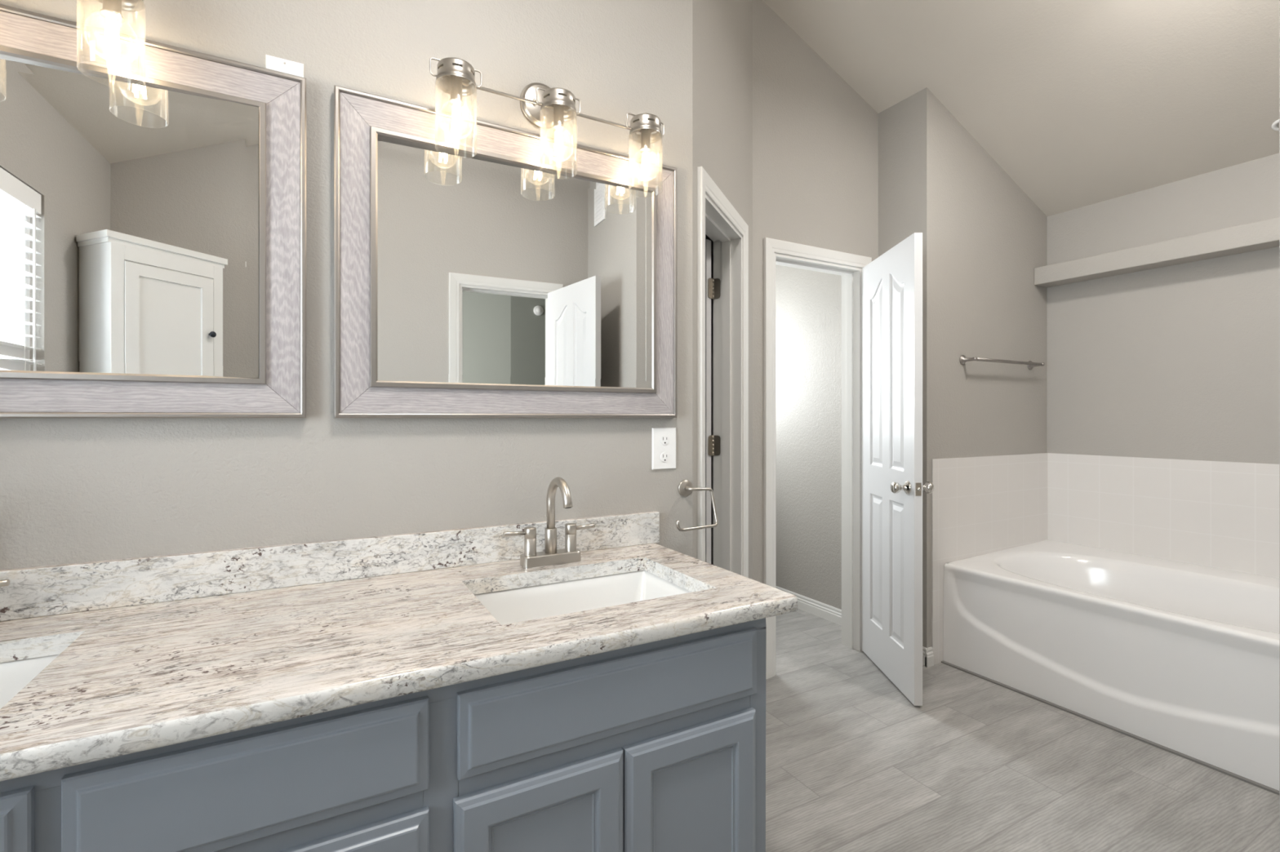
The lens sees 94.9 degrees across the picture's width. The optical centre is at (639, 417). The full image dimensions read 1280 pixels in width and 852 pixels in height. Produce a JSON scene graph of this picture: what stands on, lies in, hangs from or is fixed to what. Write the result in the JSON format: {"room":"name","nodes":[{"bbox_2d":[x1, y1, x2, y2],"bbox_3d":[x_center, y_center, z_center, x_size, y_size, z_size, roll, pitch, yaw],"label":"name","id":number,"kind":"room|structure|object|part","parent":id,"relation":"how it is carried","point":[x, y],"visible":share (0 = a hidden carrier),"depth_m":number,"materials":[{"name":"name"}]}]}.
{"room":"bathroom","nodes":[
{"label":"bathroom","id":0,"kind":"room"},
{"bbox_2d":[0,0,692,569],"bbox_3d":[-0.828,-0.424,1.474,2.225,3.339,0.120,0,0,-29],"label":"wall","id":1,"kind":"structure","parent":0,"point":[73,490],"depth_m":1.47,"materials":[{"name":"beige paint"}]},
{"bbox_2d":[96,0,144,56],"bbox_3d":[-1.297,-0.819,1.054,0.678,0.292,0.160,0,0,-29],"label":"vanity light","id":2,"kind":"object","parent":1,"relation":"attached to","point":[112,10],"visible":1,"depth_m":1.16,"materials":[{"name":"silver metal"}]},
{"bbox_2d":[99,0,124,22],"bbox_3d":[-1.043,-0.833,1.161,0.036,0.084,0.036,0,0,-29],"label":"socket","id":3,"kind":"object","parent":2,"relation":"attached to","point":[111,11],"depth_m":1.15,"materials":[{"name":"silver metal"}]},
{"bbox_2d":[0,4,306,417],"bbox_3d":[-1.214,-0.402,1.174,0.952,0.807,0.031,0,0,-29],"label":"framed mirror","id":4,"kind":"object","parent":1,"relation":"attached to","point":[153,195],"visible":1,"depth_m":1.25,"materials":[{"name":"grey mirror"}]},
{"bbox_2d":[0,56,258,377],"bbox_3d":[-1.214,-0.400,1.172,0.764,0.620,0.001,0,0,-27],"label":"mirror glass","id":5,"kind":"object","parent":4,"relation":"on","point":[129,202],"depth_m":1.24,"materials":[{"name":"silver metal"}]},
{"bbox_3d":[-1.215,-0.758,1.175,0.926,0.068,0.024,0,0,-29],"label":"frame rail","id":6,"kind":"part","parent":4,"relation":"part of","materials":[{"name":"grey wood"}]},
{"bbox_3d":[-1.215,-0.043,1.175,0.926,0.066,0.024,0,0,-29],"label":"frame rail","id":7,"kind":"part","parent":4,"relation":"part of","materials":[{"name":"grey wood"}]},
{"bbox_3d":[-0.839,-0.401,1.383,0.068,0.781,0.024,0,0,-29],"label":"frame rail","id":8,"kind":"part","parent":4,"relation":"part of","materials":[{"name":"grey wood"}]},
{"bbox_2d":[265,54,303,77],"bbox_3d":[-0.842,-0.792,1.393,0.078,0.115,0.006,0,0,-29],"label":"blank cover plate","id":9,"kind":"object","parent":1,"relation":"attached to","point":[273,63],"visible":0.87,"depth_m":1.39,"materials":[{"name":"white plastic"}]},
{"bbox_2d":[0,511,659,622],"bbox_3d":[-0.794,0.351,1.412,1.945,0.098,0.020,0,0,-29],"label":"backsplash","id":10,"kind":"structure","parent":1,"relation":"attached to","point":[64,588],"depth_m":1.37,"materials":[{"name":"stone"}]},
{"bbox_2d":[333,84,676,417],"bbox_3d":[-0.316,-0.402,1.670,0.982,0.807,0.031,0,0,-29],"label":"framed mirror","id":11,"kind":"object","parent":1,"relation":"attached to","point":[481,271],"visible":1,"depth_m":1.62,"materials":[{"name":"grey mirror"}]},
{"bbox_3d":[-0.706,-0.401,1.456,0.067,0.781,0.024,0,0,-29],"label":"frame rail","id":12,"kind":"part","parent":11,"relation":"part of","materials":[{"name":"grey wood"}]},
{"bbox_3d":[-0.317,-0.758,1.671,0.956,0.068,0.024,0,0,-29],"label":"frame rail","id":13,"kind":"part","parent":11,"relation":"part of","materials":[{"name":"grey wood"}]},
{"bbox_3d":[-0.317,-0.043,1.671,0.956,0.066,0.024,0,0,-29],"label":"frame rail","id":14,"kind":"part","parent":11,"relation":"part of","materials":[{"name":"grey wood"}]},
{"bbox_3d":[-0.315,-0.400,1.670,0.825,0.649,0.030,0,0,-29],"label":"trim","id":15,"kind":"part","parent":11,"relation":"part of","materials":[{"name":"grey metal"}]},
{"bbox_2d":[377,137,651,387],"bbox_3d":[-0.314,-0.400,1.669,0.797,0.620,0.001,0,0,-28],"label":"mirror glass","id":16,"kind":"object","parent":11,"relation":"on","point":[495,270],"depth_m":1.64,"materials":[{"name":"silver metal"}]},
{"bbox_3d":[0.074,-0.401,1.887,0.065,0.781,0.024,0,0,-29],"label":"frame rail","id":17,"kind":"part","parent":11,"relation":"part of","materials":[{"name":"grey wood"}]},
{"bbox_2d":[429,57,664,176],"bbox_3d":[-0.238,-0.819,1.639,0.678,0.292,0.160,0,0,-29],"label":"vanity light","id":18,"kind":"object","parent":1,"relation":"attached to","point":[544,107],"visible":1,"depth_m":1.61,"materials":[{"name":"silver metal"}]},
{"bbox_2d":[448,75,463,106],"bbox_3d":[-0.463,-0.833,1.480,0.036,0.084,0.036,0,0,-29],"label":"socket","id":19,"kind":"object","parent":18,"relation":"attached to","point":[455,100],"depth_m":1.47,"materials":[{"name":"silver metal"}]},
{"bbox_3d":[-0.282,-0.902,1.695,0.127,0.127,0.019,0,0,-29],"label":"plate","id":20,"kind":"part","parent":18,"relation":"part of","materials":[{"name":"silver metal"}]},
{"bbox_2d":[551,103,564,132],"bbox_3d":[-0.223,-0.833,1.613,0.036,0.084,0.036,0,0,-29],"label":"socket","id":21,"kind":"object","parent":18,"relation":"attached to","point":[558,108],"depth_m":1.60,"materials":[{"name":"silver metal"}]},
{"bbox_2d":[639,128,651,153],"bbox_3d":[0.017,-0.833,1.745,0.036,0.084,0.036,0,0,-29],"label":"socket","id":22,"kind":"object","parent":18,"relation":"attached to","point":[645,132],"depth_m":1.73,"materials":[{"name":"silver metal"}]},
{"bbox_2d":[652,427,675,470],"bbox_3d":[0.079,0.101,1.901,0.089,0.134,0.008,0,0,-29],"label":"wall outlet","id":23,"kind":"object","parent":1,"relation":"attached to","point":[664,439],"visible":1,"depth_m":1.90,"materials":[{"name":"white plastic"}]},
{"bbox_2d":[660,452,669,462],"bbox_3d":[0.080,0.129,1.899,0.033,0.033,0.002,0,0,-29],"label":"receptacle","id":24,"kind":"object","parent":23,"relation":"attached to","point":[664,456],"depth_m":1.90,"materials":[{"name":"grey plastic"}]},
{"bbox_2d":[660,435,669,444],"bbox_3d":[0.080,0.073,1.899,0.033,0.033,0.002,0,0,-29],"label":"receptacle","id":25,"kind":"object","parent":23,"relation":"attached to","point":[664,439],"depth_m":1.90,"materials":[{"name":"grey plastic"}]},
{"bbox_2d":[675,480,718,531],"bbox_3d":[0.170,0.284,1.914,0.164,0.156,0.073,0,0,-29],"label":"towel ring","id":26,"kind":"object","parent":1,"relation":"attached to","point":[685,486],"visible":1,"depth_m":1.93,"materials":[{"name":"silver metal"}]},
{"bbox_2d":[705,234,712,564],"bbox_3d":[0.135,-0.005,3.438,0.080,2.500,1.310,0,0,-29],"label":"wall","id":27,"kind":"structure","parent":0,"point":[706,236],"depth_m":2.95,"materials":[{"name":"beige paint"}]},
{"bbox_2d":[692,0,752,579],"bbox_3d":[0.298,-0.486,2.389,0.120,3.461,0.888,0,0,24],"label":"wall","id":28,"kind":"structure","parent":0,"point":[722,29],"depth_m":2.32,"materials":[{"name":"beige paint"}]},
{"bbox_2d":[705,239,720,564],"bbox_3d":[0.123,0.226,2.762,0.570,2.015,0.175,0,0,44],"label":"door","id":29,"kind":"structure","parent":28,"relation":"in","point":[713,286],"depth_m":2.59,"materials":[{"name":"white wood"}]},
{"bbox_3d":[0.113,0.226,2.771,0.525,2.015,0.035,0,0,44],"label":"panel","id":30,"kind":"part","parent":29,"relation":"part of","materials":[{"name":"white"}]},
{"bbox_2d":[697,166,748,577],"bbox_3d":[0.278,0.195,2.342,0.155,2.100,0.680,0,0,24],"label":"trim","id":31,"kind":"structure","parent":28,"relation":"attached to","point":[717,219],"depth_m":2.57,"materials":[{"name":"white paint"}]},
{"bbox_2d":[775,264,841,609],"bbox_3d":[1.034,-0.005,3.941,0.100,2.500,1.300,0,0,-29],"label":"wall","id":32,"kind":"structure","parent":0,"point":[808,303],"depth_m":3.76,"materials":[{"name":"beige paint"}]},
{"bbox_2d":[775,586,841,626],"bbox_3d":[0.985,1.200,3.913,0.014,0.090,1.300,0,0,-29],"label":"baseboard","id":33,"kind":"structure","parent":32,"relation":"attached to","point":[829,613],"depth_m":3.67,"materials":[{"name":"white paint"}]},
{"bbox_2d":[752,0,878,583],"bbox_3d":[0.884,-0.400,3.035,0.872,3.290,0.120,0,0,-29],"label":"wall","id":34,"kind":"structure","parent":0,"point":[815,139],"depth_m":2.90,"materials":[{"name":"beige paint"}]},
{"bbox_2d":[763,237,871,679],"bbox_3d":[0.882,0.195,3.034,0.733,2.100,0.155,0,0,-29],"label":"trim","id":35,"kind":"structure","parent":34,"relation":"attached to","point":[779,252],"depth_m":3.12,"materials":[{"name":"white paint"}]},
{"bbox_2d":[862,232,933,706],"bbox_3d":[1.191,0.222,2.802,0.175,2.022,0.601,0,0,0],"label":"door","id":36,"kind":"structure","parent":34,"relation":"in","point":[893,487],"depth_m":2.70,"materials":[{"name":"white"}]},
{"bbox_3d":[1.138,0.308,2.570,0.070,0.062,0.062,0,0,0],"label":"knob","id":37,"kind":"part","parent":36,"relation":"part of","materials":[{"name":"silver metal"}]},
{"bbox_3d":[1.190,0.308,2.510,0.025,0.056,0.002,0,0,0],"label":"latch plate","id":38,"kind":"part","parent":36,"relation":"part of","materials":[{"name":"silver metal"}]},
{"bbox_3d":[1.243,0.308,2.570,0.070,0.062,0.062,0,0,0],"label":"knob","id":39,"kind":"part","parent":36,"relation":"part of","materials":[{"name":"silver metal"}]},
{"bbox_2d":[878,87,939,648],"bbox_3d":[1.377,-0.218,3.148,0.100,2.927,0.420,0,0,-29],"label":"wall","id":40,"kind":"structure","parent":0,"point":[908,130],"depth_m":2.97,"materials":[{"name":"beige paint"}]},
{"bbox_2d":[922,646,928,666],"bbox_3d":[1.361,1.200,3.060,0.014,0.090,0.298,0,0,-29],"label":"baseboard","id":41,"kind":"structure","parent":40,"relation":"attached to","point":[924,661],"depth_m":2.94,"materials":[{"name":"white paint"}]},
{"bbox_2d":[939,101,1047,458],"bbox_3d":[1.990,-0.198,3.314,1.133,2.885,0.120,0,0,-29],"label":"wall","id":42,"kind":"structure","parent":0,"point":[993,237],"depth_m":3.18,"materials":[{"name":"beige paint"}]},
{"bbox_2d":[931,453,1048,664],"bbox_3d":[1.940,0.728,3.213,1.078,1.034,0.008,0,0,-29],"label":"tiled wall","id":43,"kind":"structure","parent":42,"relation":"attached to","point":[981,505],"depth_m":3.15,"materials":[{"name":"white tile"}]},
{"bbox_2d":[924,647,933,667],"bbox_3d":[1.448,1.200,2.939,0.049,0.090,0.014,0,0,-29],"label":"baseboard","id":44,"kind":"structure","parent":43,"relation":"attached to","point":[930,657],"depth_m":2.93,"materials":[{"name":"white paint"}]},
{"bbox_2d":[959,355,1044,369],"bbox_3d":[1.989,-0.300,3.202,0.690,0.052,0.077,0,0,-29],"label":"towel bar","id":45,"kind":"object","parent":42,"relation":"attached to","point":[963,359],"visible":1,"depth_m":3.13,"materials":[{"name":"grey metal"}]},
{"bbox_2d":[763,0,1279,216],"bbox_3d":[0.793,-1.704,1.466,5.095,1.165,2.820,0,0,-29],"label":"ceiling","id":46,"kind":"structure","parent":0,"point":[1080,103],"depth_m":2.68,"materials":[{"name":"paint"}]},
{"bbox_2d":[1271,119,1279,131],"bbox_3d":[2.757,-1.249,2.511,0.075,0.044,0.080,0,0,-29],"label":"sprinkler","id":47,"kind":"object","parent":46,"relation":"attached to","point":[1274,124],"visible":0.88,"depth_m":2.53,"materials":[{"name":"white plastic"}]},
{"bbox_2d":[765,608,1279,851],"bbox_3d":[0.972,1.275,0.308,6.400,0.060,8.800,0,0,-29],"label":"floor","id":48,"kind":"structure","parent":0,"point":[852,765],"depth_m":2.04,"materials":[{"name":"grey wood"}]},
{"bbox_2d":[0,617,766,851],"bbox_3d":[-0.676,0.841,1.127,1.869,0.808,0.626,0,0,-29],"label":"vanity cabinet","id":49,"kind":"object","parent":48,"relation":"on","point":[659,746],"visible":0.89,"depth_m":1.00,"materials":[{"name":"grey paint"}]},
{"bbox_3d":[-1.031,0.537,0.584,0.619,0.144,0.020,0,0,-29],"label":"drawer","id":50,"kind":"part","parent":49,"relation":"part of","materials":[{"name":"grey paint"}]},
{"bbox_3d":[-0.541,0.535,0.855,0.446,0.148,0.020,0,0,-29],"label":"drawer","id":51,"kind":"part","parent":49,"relation":"part of","materials":[{"name":"grey paint"}]},
{"bbox_3d":[-0.541,0.758,0.855,0.446,0.230,0.020,0,0,-29],"label":"drawer","id":52,"kind":"part","parent":49,"relation":"part of","materials":[{"name":"grey paint"}]},
{"bbox_2d":[0,511,797,782],"bbox_3d":[-0.642,0.369,1.137,1.945,0.135,0.648,0,0,-29],"label":"countertop","id":53,"kind":"structure","parent":49,"relation":"on","point":[156,651],"depth_m":1.13,"materials":[{"name":"stone"}]},
{"bbox_2d":[0,579,9,586],"bbox_3d":[-1.296,0.280,1.031,0.197,0.240,0.197,0,0,15],"label":"faucet","id":54,"kind":"object","parent":53,"relation":"on","point":[3,583],"visible":1,"depth_m":1.09,"materials":[{"name":"grey"}]},
{"bbox_2d":[0,654,58,709],"bbox_3d":[-1.178,0.509,0.825,0.554,0.144,0.382,0,0,-29],"label":"sink","id":55,"kind":"object","parent":53,"relation":"in","point":[15,675],"visible":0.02,"depth_m":1.05,"materials":[{"name":"white ceramic"}]},
{"bbox_2d":[502,477,595,568],"bbox_3d":[-0.246,0.280,1.611,0.197,0.240,0.197,0,0,15],"label":"faucet","id":56,"kind":"object","parent":53,"relation":"on","point":[531,558],"visible":1,"depth_m":1.60,"materials":[{"name":"silver metal"}]},
{"bbox_3d":[-0.333,0.310,1.566,0.062,0.014,0.012,0,0,-29],"label":"lever","id":57,"kind":"part","parent":56,"relation":"part of","materials":[{"name":"silver metal"}]},
{"bbox_3d":[-0.296,0.336,1.587,0.032,0.075,0.032,0,0,-29],"label":"handle","id":58,"kind":"part","parent":56,"relation":"part of","materials":[{"name":"silver metal"}]},
{"bbox_3d":[-0.245,0.386,1.615,0.164,0.028,0.052,0,0,-29],"label":"plate","id":59,"kind":"part","parent":56,"relation":"part of","materials":[{"name":"silver metal"}]},
{"bbox_3d":[-0.216,0.266,1.562,0.033,0.214,0.154,0,0,-29],"label":"spout","id":60,"kind":"part","parent":56,"relation":"part of","materials":[{"name":"silver metal"}]},
{"bbox_3d":[-0.194,0.336,1.643,0.032,0.075,0.032,0,0,-29],"label":"handle","id":61,"kind":"part","parent":56,"relation":"part of","materials":[{"name":"silver metal"}]},
{"bbox_3d":[-0.157,0.310,1.664,0.062,0.014,0.012,0,0,-29],"label":"lever","id":62,"kind":"part","parent":56,"relation":"part of","materials":[{"name":"silver metal"}]},
{"bbox_2d":[474,570,691,625],"bbox_3d":[-0.128,0.509,1.405,0.554,0.144,0.382,0,0,-29],"label":"sink","id":63,"kind":"object","parent":53,"relation":"in","point":[544,601],"visible":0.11,"depth_m":1.56,"materials":[{"name":"white ceramic"}]},
{"bbox_3d":[-0.172,0.879,1.059,0.317,0.472,0.020,0,0,-29],"label":"cabinet door","id":64,"kind":"part","parent":49,"relation":"part of","materials":[{"name":"grey paint"}]},
{"bbox_3d":[-0.024,0.537,1.140,0.642,0.144,0.020,0,0,-29],"label":"drawer","id":65,"kind":"part","parent":49,"relation":"part of","materials":[{"name":"grey paint"}]},
{"bbox_3d":[0.112,0.879,1.215,0.324,0.472,0.020,0,0,-29],"label":"cabinet door","id":66,"kind":"part","parent":49,"relation":"part of","materials":[{"name":"grey paint"}]},
{"bbox_2d":[941,539,1279,795],"bbox_3d":[2.329,0.984,2.565,1.005,0.522,1.502,0,0,-29],"label":"bathtub","id":67,"kind":"object","parent":48,"relation":"on","point":[1181,660],"visible":1,"depth_m":2.48,"materials":[{"name":"white ceramic"}]},
{"bbox_2d":[948,539,1279,639],"bbox_3d":[2.348,0.917,2.576,0.961,0.388,1.502,0,0,-29],"label":"basin","id":68,"kind":"object","parent":67,"relation":"in","point":[1047,589],"depth_m":2.72,"materials":[{"name":"white ceramic"}]},
{"bbox_2d":[1047,153,1279,464],"bbox_3d":[2.829,0.013,2.841,0.120,2.463,1.520,0,0,-29],"label":"wall","id":69,"kind":"structure","parent":0,"point":[1181,361],"depth_m":2.98,"materials":[{"name":"beige paint"}]},
{"bbox_2d":[1034,217,1279,287],"bbox_3d":[2.716,-0.817,2.778,0.140,0.100,1.520,0,0,-29],"label":"wall shelf","id":70,"kind":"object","parent":69,"relation":"attached to","point":[1264,234],"depth_m":2.89,"materials":[{"name":"beige paint"}]},
{"bbox_2d":[1048,453,1279,578],"bbox_3d":[2.775,0.728,2.807,0.008,1.034,1.512,0,0,-29],"label":"tiled wall","id":71,"kind":"structure","parent":69,"relation":"attached to","point":[1215,514],"depth_m":2.97,"materials":[{"name":"white tile"}]},
{"bbox_2d":[1279,0,1279,851],"bbox_3d":[2.214,-0.468,1.565,2.430,3.426,0.120,0,0,-29],"label":"wall","id":72,"kind":"structure","parent":0,"point":[1279,0],"depth_m":1.03,"materials":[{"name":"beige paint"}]}
]}

